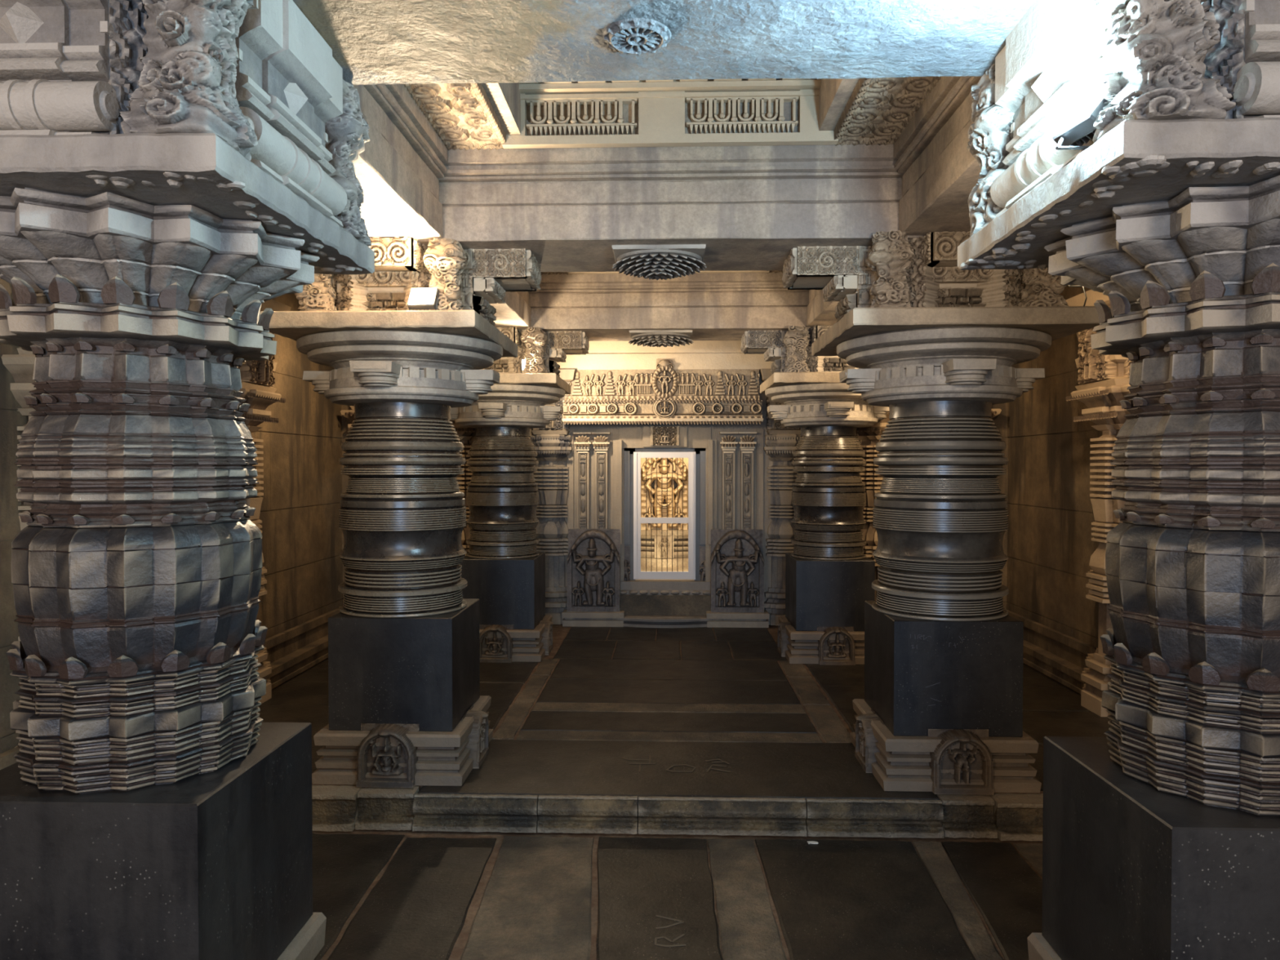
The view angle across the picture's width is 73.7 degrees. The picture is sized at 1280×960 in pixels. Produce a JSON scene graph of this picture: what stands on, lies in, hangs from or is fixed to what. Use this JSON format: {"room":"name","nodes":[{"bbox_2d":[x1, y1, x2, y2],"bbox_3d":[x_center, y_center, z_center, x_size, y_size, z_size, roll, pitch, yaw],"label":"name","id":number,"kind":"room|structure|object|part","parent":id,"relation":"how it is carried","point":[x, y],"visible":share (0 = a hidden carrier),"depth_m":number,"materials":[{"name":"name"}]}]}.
{"room":"house of worship","nodes":[
{"label":"house of worship","id":0,"kind":"room"},
{"bbox_2d":[0,279,342,754],"bbox_3d":[-2.875,0.064,3.694,0.120,3.250,8.400,0,1,2],"label":"wall","id":1,"kind":"structure","parent":0,"point":[302,535],"depth_m":6.60,"materials":[{"name":"stone"}]},
{"bbox_2d":[0,608,340,769],"bbox_3d":[-2.720,1.417,5.012,0.210,0.500,5.400,0,1,2],"label":"baseboard","id":2,"kind":"structure","parent":1,"relation":"attached to","point":[292,651],"depth_m":6.49,"materials":[{"name":"stone"}]},
{"bbox_2d":[341,404,351,604],"bbox_3d":[-2.103,-0.088,7.750,1.370,3.080,0.120,0,1,2],"label":"wall","id":3,"kind":"structure","parent":0,"point":[344,421],"depth_m":7.71,"materials":[{"name":"stone"}]},
{"bbox_2d":[528,373,773,609],"bbox_3d":[0.285,-0.029,8.746,3.260,2.930,0.300,0,1,2],"label":"wall","id":4,"kind":"structure","parent":0,"point":[613,428],"depth_m":8.58,"materials":[{"name":"stone"}]},
{"bbox_2d":[633,452,695,579],"bbox_3d":[0.247,0.359,8.604,0.624,1.283,0.060,0,1,2],"label":"metal gate","id":5,"kind":"object","parent":4,"relation":"attached to","point":[637,520],"visible":1,"depth_m":8.59,"materials":[{"name":"white metal"}]},
{"bbox_3d":[0.247,0.407,8.607,0.484,0.057,0.050,0,1,2],"label":"rail","id":6,"kind":"part","parent":5,"relation":"part of","materials":[{"name":"white metal"}]},
{"bbox_2d":[624,448,705,581],"bbox_3d":[0.243,0.532,8.693,0.930,1.810,0.228,0,1,2],"label":"door frame","id":7,"kind":"structure","parent":4,"relation":"attached to","point":[628,452],"depth_m":8.62,"materials":[{"name":"stone"}]},
{"bbox_3d":[-0.149,0.178,8.623,0.090,0.940,0.040,0,1,2],"label":"panel","id":8,"kind":"part","parent":7,"relation":"part of","materials":[{"name":"stone"}]},
{"bbox_3d":[0.650,0.178,8.598,0.090,0.940,0.040,0,1,2],"label":"panel","id":9,"kind":"part","parent":7,"relation":"part of","materials":[{"name":"stone"}]},
{"bbox_2d":[557,340,773,370],"bbox_3d":[0.278,-1.243,8.511,3.220,0.295,0.130,0,1,2],"label":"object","id":10,"kind":"structure","parent":4,"relation":"attached to","point":[700,354],"depth_m":8.46,"materials":[{"name":"stone"}]},
{"bbox_2d":[567,425,763,581],"bbox_3d":[0.248,0.374,8.538,1.970,1.850,0.132,0,1,2],"label":"door surround","id":11,"kind":"object","parent":4,"relation":"attached to","point":[629,436],"visible":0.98,"depth_m":8.55,"materials":[{"name":"stone"}]},
{"bbox_2d":[561,358,763,424],"bbox_3d":[0.220,-0.872,8.412,1.962,0.658,0.223,0,1,2],"label":"frieze","id":12,"kind":"object","parent":11,"relation":"on","point":[664,394],"visible":1,"depth_m":8.41,"materials":[{"name":"stone"}]},
{"bbox_2d":[640,566,688,571],"bbox_3d":[0.308,1.063,9.814,2.000,0.150,1.800,0,1,2],"label":"floor","id":13,"kind":"structure","parent":0,"point":[642,568],"depth_m":9.48,"materials":[{"name":"stone"}]},
{"bbox_2d":[640,529,688,567],"bbox_3d":[0.283,0.781,9.967,0.900,0.410,0.647,0,1,2],"label":"pedestal","id":14,"kind":"object","parent":13,"relation":"on","point":[651,534],"visible":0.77,"depth_m":9.73,"materials":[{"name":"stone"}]},
{"bbox_2d":[640,457,688,529],"bbox_3d":[0.281,0.127,9.906,0.580,0.901,0.287,0,1,2],"label":"idol","id":15,"kind":"object","parent":14,"relation":"on","point":[651,462],"visible":0.67,"depth_m":9.88,"materials":[{"name":"metal"}]},
{"bbox_2d":[312,821,1042,959],"bbox_3d":[0.037,1.815,-0.371,6.300,0.122,9.200,0,1,2],"label":"floor","id":16,"kind":"structure","parent":0,"point":[381,895],"depth_m":3.48,"materials":[{"name":"stone"}]},
{"bbox_2d":[0,133,374,959],"bbox_3d":[-1.288,0.509,2.180,0.956,2.410,0.954,0,1,2],"label":"column","id":17,"kind":"structure","parent":16,"relation":"on","point":[149,810],"depth_m":1.98,"materials":[{"name":"stone"}]},
{"bbox_2d":[0,0,371,246],"bbox_3d":[-1.274,-0.919,2.147,0.956,0.447,0.977,0,1,2],"label":"bracket","id":18,"kind":"object","parent":17,"relation":"on","point":[258,76],"visible":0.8,"depth_m":1.79,"materials":[{"name":"grey stone"}]},
{"bbox_3d":[-1.284,-0.916,1.942,0.380,0.447,0.430,0,1,2],"label":"bracket arm","id":19,"kind":"part","parent":18,"relation":"part of","materials":[{"name":"grey stone"}]},
{"bbox_3d":[-1.085,-0.916,1.951,0.260,0.447,0.223,-1,1,-43],"label":"carved panel","id":20,"kind":"part","parent":18,"relation":"part of","materials":[{"name":"grey stone"}]},
{"bbox_3d":[-1.050,-0.919,2.149,0.455,0.447,0.520,0,1,2],"label":"bracket arm","id":21,"kind":"part","parent":18,"relation":"part of","materials":[{"name":"grey stone"}]},
{"bbox_2d":[311,785,418,831],"bbox_3d":[-1.958,1.599,4.175,1.725,0.168,0.155,0,1,2],"label":"platform edge","id":22,"kind":"object","parent":16,"relation":"on","point":[344,808],"visible":0.4,"depth_m":4.14,"materials":[{"name":"stone"}]},
{"bbox_2d":[654,915,685,946],"bbox_3d":[0.113,1.695,3.211,0.115,0.001,0.218,0,1,2],"label":"inscription","id":23,"kind":"object","parent":16,"relation":"on","point":[680,921],"depth_m":3.16,"materials":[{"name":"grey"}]},
{"bbox_2d":[412,793,944,838],"bbox_3d":[0.170,1.600,4.080,2.515,0.167,0.092,0,1,2],"label":"step edge","id":24,"kind":"object","parent":16,"relation":"on","point":[574,814],"visible":1,"depth_m":4.06,"materials":[{"name":"stone"}]},
{"bbox_2d":[807,840,817,844],"bbox_3d":[0.802,1.682,3.957,0.049,0.005,0.028,0,1,2],"label":"paper scrap","id":25,"kind":"object","parent":16,"relation":"on","point":[808,842],"visible":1,"depth_m":3.95,"materials":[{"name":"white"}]},
{"bbox_2d":[936,793,1043,840],"bbox_3d":[2.307,1.601,4.042,1.740,0.168,0.155,0,1,2],"label":"platform edge","id":26,"kind":"object","parent":16,"relation":"on","point":[1003,816],"visible":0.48,"depth_m":4.04,"materials":[{"name":"stone"}]},
{"bbox_2d":[957,117,1279,959],"bbox_3d":[1.404,0.511,2.088,0.960,2.410,0.938,0,1,2],"label":"column","id":27,"kind":"structure","parent":16,"relation":"on","point":[1161,832],"depth_m":1.91,"materials":[{"name":"stone"}]},
{"bbox_2d":[1006,149,1084,209],"bbox_3d":[0.958,-0.707,2.124,0.027,0.022,0.571,0,1,2],"label":"cable","id":28,"kind":"object","parent":27,"relation":"on","point":[1071,160],"visible":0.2,"depth_m":1.99,"materials":[{"name":"black plastic"}]},
{"bbox_2d":[1052,86,1108,150],"bbox_3d":[0.948,-0.760,1.805,0.134,0.123,0.146,0,1,2],"label":"floodlight","id":29,"kind":"object","parent":27,"relation":"on","point":[1077,128],"visible":0.51,"depth_m":1.80,"materials":[{"name":"grey metal"}]},
{"bbox_2d":[967,0,1279,236],"bbox_3d":[1.399,-0.917,2.046,0.958,0.447,0.965,0,1,2],"label":"bracket","id":30,"kind":"object","parent":27,"relation":"on","point":[1152,60],"visible":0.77,"depth_m":1.74,"materials":[{"name":"grey stone"}]},
{"bbox_3d":[1.169,-0.918,2.070,0.455,0.447,0.520,0,1,2],"label":"bracket arm","id":31,"kind":"part","parent":30,"relation":"part of","materials":[{"name":"grey stone"}]},
{"bbox_3d":[1.191,-0.914,1.870,0.223,0.447,0.260,-1,1,-43],"label":"carved panel","id":32,"kind":"part","parent":30,"relation":"part of","materials":[{"name":"grey stone"}]},
{"bbox_3d":[1.389,-0.914,1.847,0.380,0.447,0.430,0,1,2],"label":"bracket arm","id":33,"kind":"part","parent":30,"relation":"part of","materials":[{"name":"grey stone"}]},
{"bbox_2d":[257,624,1111,821],"bbox_3d":[0.255,1.616,6.558,6.300,0.292,4.931,0,1,2],"label":"floor","id":34,"kind":"structure","parent":0,"point":[566,722],"depth_m":5.35,"materials":[{"name":"stone"}]},
{"bbox_2d":[0,346,36,747],"bbox_3d":[-2.800,0.167,4.193,0.720,2.687,0.840,0,1,2],"label":"pilaster","id":35,"kind":"object","parent":34,"relation":"on","point":[20,366],"visible":0.02,"depth_m":3.82,"materials":[{"name":"stone"}]},
{"bbox_2d":[237,299,291,703],"bbox_3d":[-2.753,0.143,5.672,0.620,2.687,0.650,0,1,2],"label":"pilaster","id":36,"kind":"object","parent":34,"relation":"on","point":[257,377],"visible":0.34,"depth_m":5.67,"materials":[{"name":"stone"}]},
{"bbox_2d":[340,405,355,431],"bbox_3d":[-2.259,0.110,7.698,0.740,2.687,0.560,0,1,2],"label":"pilaster","id":37,"kind":"object","parent":34,"relation":"on","point":[349,414],"visible":0.02,"depth_m":7.50,"materials":[{"name":"stone"}]},
{"bbox_2d":[259,309,517,787],"bbox_3d":[-1.267,0.349,4.579,1.058,2.310,1.128,0,1,2],"label":"turned column","id":38,"kind":"structure","parent":34,"relation":"on","point":[407,708],"depth_m":4.28,"materials":[{"name":"stone"}]},
{"bbox_2d":[294,236,541,326],"bbox_3d":[-1.228,-0.994,4.551,1.366,0.377,0.895,0,1,2],"label":"bracket","id":39,"kind":"object","parent":38,"relation":"on","point":[474,279],"visible":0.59,"depth_m":4.25,"materials":[{"name":"stone"}]},
{"bbox_3d":[-1.588,-0.994,4.566,0.643,0.377,0.428,0,1,2],"label":"bracket arm","id":40,"kind":"part","parent":39,"relation":"part of","materials":[{"name":"stone"}]},
{"bbox_3d":[-1.445,-0.991,4.389,0.223,0.377,0.260,-1,1,-43],"label":"carved panel","id":41,"kind":"part","parent":39,"relation":"part of","materials":[{"name":"stone"}]},
{"bbox_3d":[-1.274,-0.990,4.335,0.427,0.377,0.442,0,1,2],"label":"bracket arm","id":42,"kind":"part","parent":39,"relation":"part of","materials":[{"name":"stone"}]},
{"bbox_2d":[352,84,448,239],"bbox_3d":[-1.275,-1.387,3.349,0.631,0.454,1.650,0,1,2],"label":"beam","id":43,"kind":"structure","parent":39,"relation":"on","point":[398,171],"depth_m":3.61,"materials":[{"name":"stone"}]},
{"bbox_2d":[402,83,508,150],"bbox_3d":[-0.822,-1.665,3.330,0.315,0.144,1.660,0,1,2],"label":"ceiling","id":44,"kind":"structure","parent":43,"relation":"attached to","point":[463,115],"depth_m":3.77,"materials":[{"name":"stone"}]},
{"bbox_3d":[-1.100,-0.991,4.378,0.260,0.377,0.223,-1,1,-43],"label":"carved panel","id":45,"kind":"part","parent":39,"relation":"part of","materials":[{"name":"stone"}]},
{"bbox_3d":[-0.906,-0.994,4.545,0.722,0.377,0.428,0,1,2],"label":"bracket arm","id":46,"kind":"part","parent":39,"relation":"part of","materials":[{"name":"stone"}]},
{"bbox_2d":[406,288,439,310],"bbox_3d":[-1.044,-0.862,4.121,0.155,0.131,0.096,0,1,7],"label":"floodlight","id":47,"kind":"object","parent":38,"relation":"on","point":[420,299],"visible":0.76,"depth_m":4.09,"materials":[{"name":"grey metal"}]},
{"bbox_3d":[-1.047,-0.884,4.098,0.119,0.084,0.051,0,1,7],"label":"glass","id":48,"kind":"part","parent":47,"relation":"part of","materials":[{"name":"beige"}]},
{"bbox_2d":[448,420,475,555],"bbox_3d":[-1.620,0.110,7.678,0.620,2.687,0.560,0,1,2],"label":"pilaster","id":49,"kind":"object","parent":34,"relation":"on","point":[466,435],"visible":0.02,"depth_m":7.53,"materials":[{"name":"stone"}]},
{"bbox_2d":[450,373,571,662],"bbox_3d":[-1.163,0.305,7.246,1.066,2.310,1.066,0,1,2],"label":"turned column","id":50,"kind":"structure","parent":34,"relation":"on","point":[503,568],"depth_m":6.95,"materials":[{"name":"stone"}]},
{"bbox_2d":[520,359,525,373],"bbox_3d":[-0.895,-0.904,6.864,0.144,0.127,0.081,0,1,-19],"label":"floodlight","id":51,"kind":"object","parent":50,"relation":"on","point":[522,361],"visible":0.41,"depth_m":6.83,"materials":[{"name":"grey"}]},
{"bbox_3d":[-0.887,-0.921,6.839,0.110,0.084,0.028,0,1,-19],"label":"glass","id":52,"kind":"part","parent":51,"relation":"part of","materials":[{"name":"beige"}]},
{"bbox_2d":[481,327,589,376],"bbox_3d":[-1.123,-1.038,7.220,1.369,0.377,0.897,0,1,2],"label":"bracket","id":53,"kind":"object","parent":50,"relation":"on","point":[542,351],"visible":0.35,"depth_m":6.94,"materials":[{"name":"stone"}]},
{"bbox_3d":[-1.170,-1.034,7.003,0.427,0.377,0.442,0,1,2],"label":"bracket arm","id":54,"kind":"part","parent":53,"relation":"part of","materials":[{"name":"stone"}]},
{"bbox_2d":[489,291,530,328],"bbox_3d":[-1.194,-1.429,5.903,0.631,0.454,1.960,0,1,2],"label":"beam","id":55,"kind":"structure","parent":53,"relation":"on","point":[516,311],"depth_m":6.42,"materials":[{"name":"stone"}]},
{"bbox_2d":[540,271,568,275],"bbox_3d":[-0.742,-1.707,5.884,0.315,0.144,1.970,0,1,2],"label":"ceiling","id":56,"kind":"structure","parent":55,"relation":"attached to","point":[541,273],"depth_m":6.84,"materials":[{"name":"stone"}]},
{"bbox_3d":[-0.996,-1.035,7.046,0.260,0.377,0.223,-1,1,-43],"label":"carved panel","id":57,"kind":"part","parent":53,"relation":"part of","materials":[{"name":"stone"}]},
{"bbox_3d":[-0.802,-1.038,7.213,0.722,0.377,0.428,0,1,2],"label":"bracket arm","id":58,"kind":"part","parent":53,"relation":"part of","materials":[{"name":"stone"}]},
{"bbox_2d":[530,368,575,624],"bbox_3d":[-0.889,0.173,8.636,0.510,2.530,0.440,0,1,2],"label":"pilaster","id":59,"kind":"object","parent":34,"relation":"on","point":[552,442],"visible":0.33,"depth_m":8.54,"materials":[{"name":"stone"}]},
{"bbox_2d":[561,528,624,626],"bbox_3d":[-0.460,0.966,8.459,0.610,0.950,0.243,0,1,2],"label":"guardian slab","id":60,"kind":"object","parent":34,"relation":"on","point":[593,558],"visible":1,"depth_m":8.42,"materials":[{"name":"stone"}]},
{"bbox_2d":[617,578,711,627],"bbox_3d":[0.249,1.228,8.587,1.024,0.420,0.562,0,1,2],"label":"steps","id":61,"kind":"structure","parent":34,"relation":"on","point":[645,602],"depth_m":8.49,"materials":[{"name":"stone"}]},
{"bbox_3d":[0.252,1.082,8.680,0.950,0.130,0.370,0,1,2],"label":"carved sill","id":62,"kind":"part","parent":61,"relation":"part of","materials":[{"name":"stone"}]},
{"bbox_2d":[622,755,730,772],"bbox_3d":[0.187,1.504,4.527,0.577,0.001,0.250,0,1,2],"label":"inscription","id":63,"kind":"object","parent":34,"relation":"on","point":[649,759],"depth_m":4.50,"materials":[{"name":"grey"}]},
{"bbox_2d":[706,528,768,627],"bbox_3d":[0.959,0.966,8.415,0.610,0.950,0.243,0,1,2],"label":"guardian slab","id":64,"kind":"object","parent":34,"relation":"on","point":[736,555],"visible":1,"depth_m":8.38,"materials":[{"name":"stone"}]},
{"bbox_2d":[759,368,801,626],"bbox_3d":[1.450,0.174,8.563,0.510,2.530,0.440,0,1,2],"label":"pilaster","id":65,"kind":"object","parent":34,"relation":"on","point":[781,441],"visible":0.46,"depth_m":8.46,"materials":[{"name":"stone"}]},
{"bbox_2d":[760,372,889,665],"bbox_3d":[1.581,0.307,7.160,1.068,2.310,1.068,0,1,2],"label":"turned column","id":66,"kind":"structure","parent":34,"relation":"on","point":[829,578],"depth_m":6.87,"materials":[{"name":"stone"}]},
{"bbox_2d":[740,325,862,374],"bbox_3d":[1.540,-1.036,7.135,1.369,0.377,0.897,0,1,2],"label":"bracket","id":67,"kind":"object","parent":66,"relation":"on","point":[790,350],"visible":0.36,"depth_m":6.86,"materials":[{"name":"grey stone"}]},
{"bbox_3d":[1.219,-1.037,7.149,0.723,0.377,0.429,0,1,2],"label":"bracket arm","id":68,"kind":"part","parent":67,"relation":"part of","materials":[{"name":"grey stone"}]},
{"bbox_3d":[1.403,-1.034,6.971,0.223,0.377,0.260,-1,1,-43],"label":"carved panel","id":69,"kind":"part","parent":67,"relation":"part of","materials":[{"name":"grey stone"}]},
{"bbox_2d":[806,289,839,326],"bbox_3d":[1.584,-1.428,5.815,0.631,0.454,1.960,0,1,2],"label":"beam","id":70,"kind":"structure","parent":67,"relation":"on","point":[820,313],"depth_m":6.42,"materials":[{"name":"stone"}]},
{"bbox_3d":[1.573,-1.033,6.917,0.427,0.377,0.442,0,1,2],"label":"bracket arm","id":71,"kind":"part","parent":67,"relation":"part of","materials":[{"name":"grey stone"}]},
{"bbox_3d":[1.748,-1.033,6.960,0.260,0.377,0.223,-1,1,-43],"label":"carved panel","id":72,"kind":"part","parent":67,"relation":"part of","materials":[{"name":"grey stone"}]},
{"bbox_2d":[856,411,890,600],"bbox_3d":[2.118,0.112,7.560,0.620,2.687,0.560,0,1,2],"label":"pilaster","id":73,"kind":"object","parent":34,"relation":"on","point":[868,437],"visible":0.08,"depth_m":7.42,"materials":[{"name":"stone"}]},
{"bbox_2d":[811,306,1099,795],"bbox_3d":[1.572,0.351,4.489,1.158,2.310,1.127,0,1,2],"label":"turned column","id":74,"kind":"structure","parent":34,"relation":"on","point":[940,712],"depth_m":4.19,"materials":[{"name":"stone"}]},
{"bbox_2d":[782,230,1068,321],"bbox_3d":[1.511,-0.992,4.452,1.486,0.377,0.959,0,1,2],"label":"bracket","id":75,"kind":"object","parent":74,"relation":"on","point":[896,271],"visible":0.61,"depth_m":4.14,"materials":[{"name":"stone"}]},
{"bbox_3d":[1.170,-0.993,4.480,0.803,0.377,0.428,0,1,2],"label":"bracket arm","id":76,"kind":"part","parent":75,"relation":"part of","materials":[{"name":"stone"}]},
{"bbox_3d":[1.356,-0.989,4.265,0.223,0.377,0.260,-1,1,-43],"label":"carved panel","id":77,"kind":"part","parent":75,"relation":"part of","materials":[{"name":"stone"}]},
{"bbox_2d":[893,75,982,235],"bbox_3d":[1.504,-1.386,3.262,0.631,0.454,1.650,0,1,2],"label":"beam","id":78,"kind":"structure","parent":75,"relation":"on","point":[936,164],"depth_m":3.58,"materials":[{"name":"stone"}]},
{"bbox_3d":[1.564,-0.989,4.236,0.427,0.377,0.462,0,1,2],"label":"bracket arm","id":79,"kind":"part","parent":75,"relation":"part of","materials":[{"name":"stone"}]},
{"bbox_3d":[1.774,-0.989,4.252,0.260,0.377,0.223,-1,1,-43],"label":"carved panel","id":80,"kind":"part","parent":75,"relation":"part of","materials":[{"name":"stone"}]},
{"bbox_2d":[1068,284,1082,287],"bbox_3d":[2.237,-1.050,4.318,0.146,0.139,0.087,0,1,2],"label":"floodlight","id":81,"kind":"object","parent":75,"relation":"attached to","point":[1069,286],"visible":0.09,"depth_m":4.33,"materials":[{"name":"grey metal"}]},
{"bbox_2d":[1035,286,1087,306],"bbox_3d":[2.082,-0.894,4.077,0.556,0.192,0.157,-1,1,-42],"label":"cable","id":82,"kind":"object","parent":74,"relation":"on","point":[1084,304],"visible":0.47,"depth_m":4.04,"materials":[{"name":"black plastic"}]},
{"bbox_2d":[990,408,1001,418],"bbox_3d":[2.738,0.112,7.541,0.740,2.687,0.560,0,1,2],"label":"pilaster","id":83,"kind":"object","parent":34,"relation":"on","point":[994,412],"visible":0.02,"depth_m":7.33,"materials":[{"name":"stone"}]},
{"bbox_2d":[1066,289,1132,716],"bbox_3d":[3.173,0.146,5.466,0.680,2.687,0.670,0,1,2],"label":"pilaster","id":84,"kind":"object","parent":34,"relation":"on","point":[1104,380],"visible":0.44,"depth_m":5.43,"materials":[{"name":"stone"}]},
{"bbox_2d":[991,402,1008,608],"bbox_3d":[2.620,-0.085,7.601,1.440,3.080,0.119,0,1,2],"label":"wall","id":85,"kind":"structure","parent":0,"point":[1000,420],"depth_m":7.52,"materials":[{"name":"stone"}]},
{"bbox_2d":[1006,284,1102,647],"bbox_3d":[3.172,0.067,3.504,0.120,3.250,8.400,0,1,2],"label":"wall","id":86,"kind":"structure","parent":0,"point":[1051,547],"depth_m":6.63,"materials":[{"name":"stone"}]},
{"bbox_2d":[1007,609,1096,693],"bbox_3d":[3.098,1.421,4.829,0.210,0.500,5.400,0,1,2],"label":"baseboard","id":87,"kind":"structure","parent":86,"relation":"attached to","point":[1060,656],"depth_m":6.37,"materials":[{"name":"stone"}]},
{"bbox_3d":[0.172,-1.899,3.866,6.300,0.670,10.200,0,1,2],"label":"ceiling","id":88,"kind":"structure","parent":0,"visible":0},
{"bbox_2d":[293,0,1035,84],"bbox_3d":[0.117,-1.361,2.105,6.100,0.467,0.751,0,1,2],"label":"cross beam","id":89,"kind":"structure","parent":88,"relation":"attached to","point":[373,42],"depth_m":2.21,"materials":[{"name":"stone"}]},
{"bbox_2d":[520,271,813,346],"bbox_3d":[0.277,-1.405,7.213,6.100,0.546,0.751,0,1,2],"label":"cross beam","id":90,"kind":"structure","parent":88,"relation":"attached to","point":[682,310],"depth_m":6.88,"materials":[{"name":"stone"}]},
{"bbox_2d":[568,270,769,274],"bbox_3d":[0.195,-1.894,5.846,1.660,0.520,2.160,0,1,2],"label":"coffer","id":91,"kind":"object","parent":88,"relation":"attached to","point":[762,271],"visible":0.02,"depth_m":6.79,"materials":[{"name":"stone"}]},
{"bbox_2d":[767,270,782,273],"bbox_3d":[1.132,-1.706,5.825,0.315,0.144,1.970,0,1,2],"label":"ceiling","id":92,"kind":"structure","parent":91,"relation":"attached to","point":[771,271],"depth_m":6.78,"materials":[{"name":"stone"}]},
{"bbox_2d":[481,78,859,148],"bbox_3d":[0.114,-1.852,3.293,1.660,0.520,1.850,0,1,2],"label":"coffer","id":93,"kind":"object","parent":88,"relation":"attached to","point":[743,112],"visible":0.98,"depth_m":4.06,"materials":[{"name":"stone"}]},
{"bbox_3d":[-0.279,-1.737,4.094,0.531,0.172,0.054,0,1,2],"label":"lattice panel","id":94,"kind":"part","parent":93,"relation":"part of","materials":[{"name":"stone"}]},
{"bbox_3d":[0.486,-1.736,4.070,0.529,0.172,0.054,0,1,2],"label":"lattice panel","id":95,"kind":"part","parent":93,"relation":"part of","materials":[{"name":"stone"}]},
{"bbox_2d":[834,75,941,146],"bbox_3d":[1.052,-1.664,3.272,0.315,0.144,1.660,0,1,2],"label":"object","id":96,"kind":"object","parent":93,"relation":"attached to","point":[877,111],"depth_m":3.72,"materials":[{"name":"stone"}]},
{"bbox_2d":[417,143,924,279],"bbox_3d":[0.192,-1.351,4.505,6.100,0.564,0.751,0,1,2],"label":"cross beam","id":97,"kind":"structure","parent":88,"relation":"attached to","point":[657,213],"depth_m":4.17,"materials":[{"name":"stone"}]}
]}

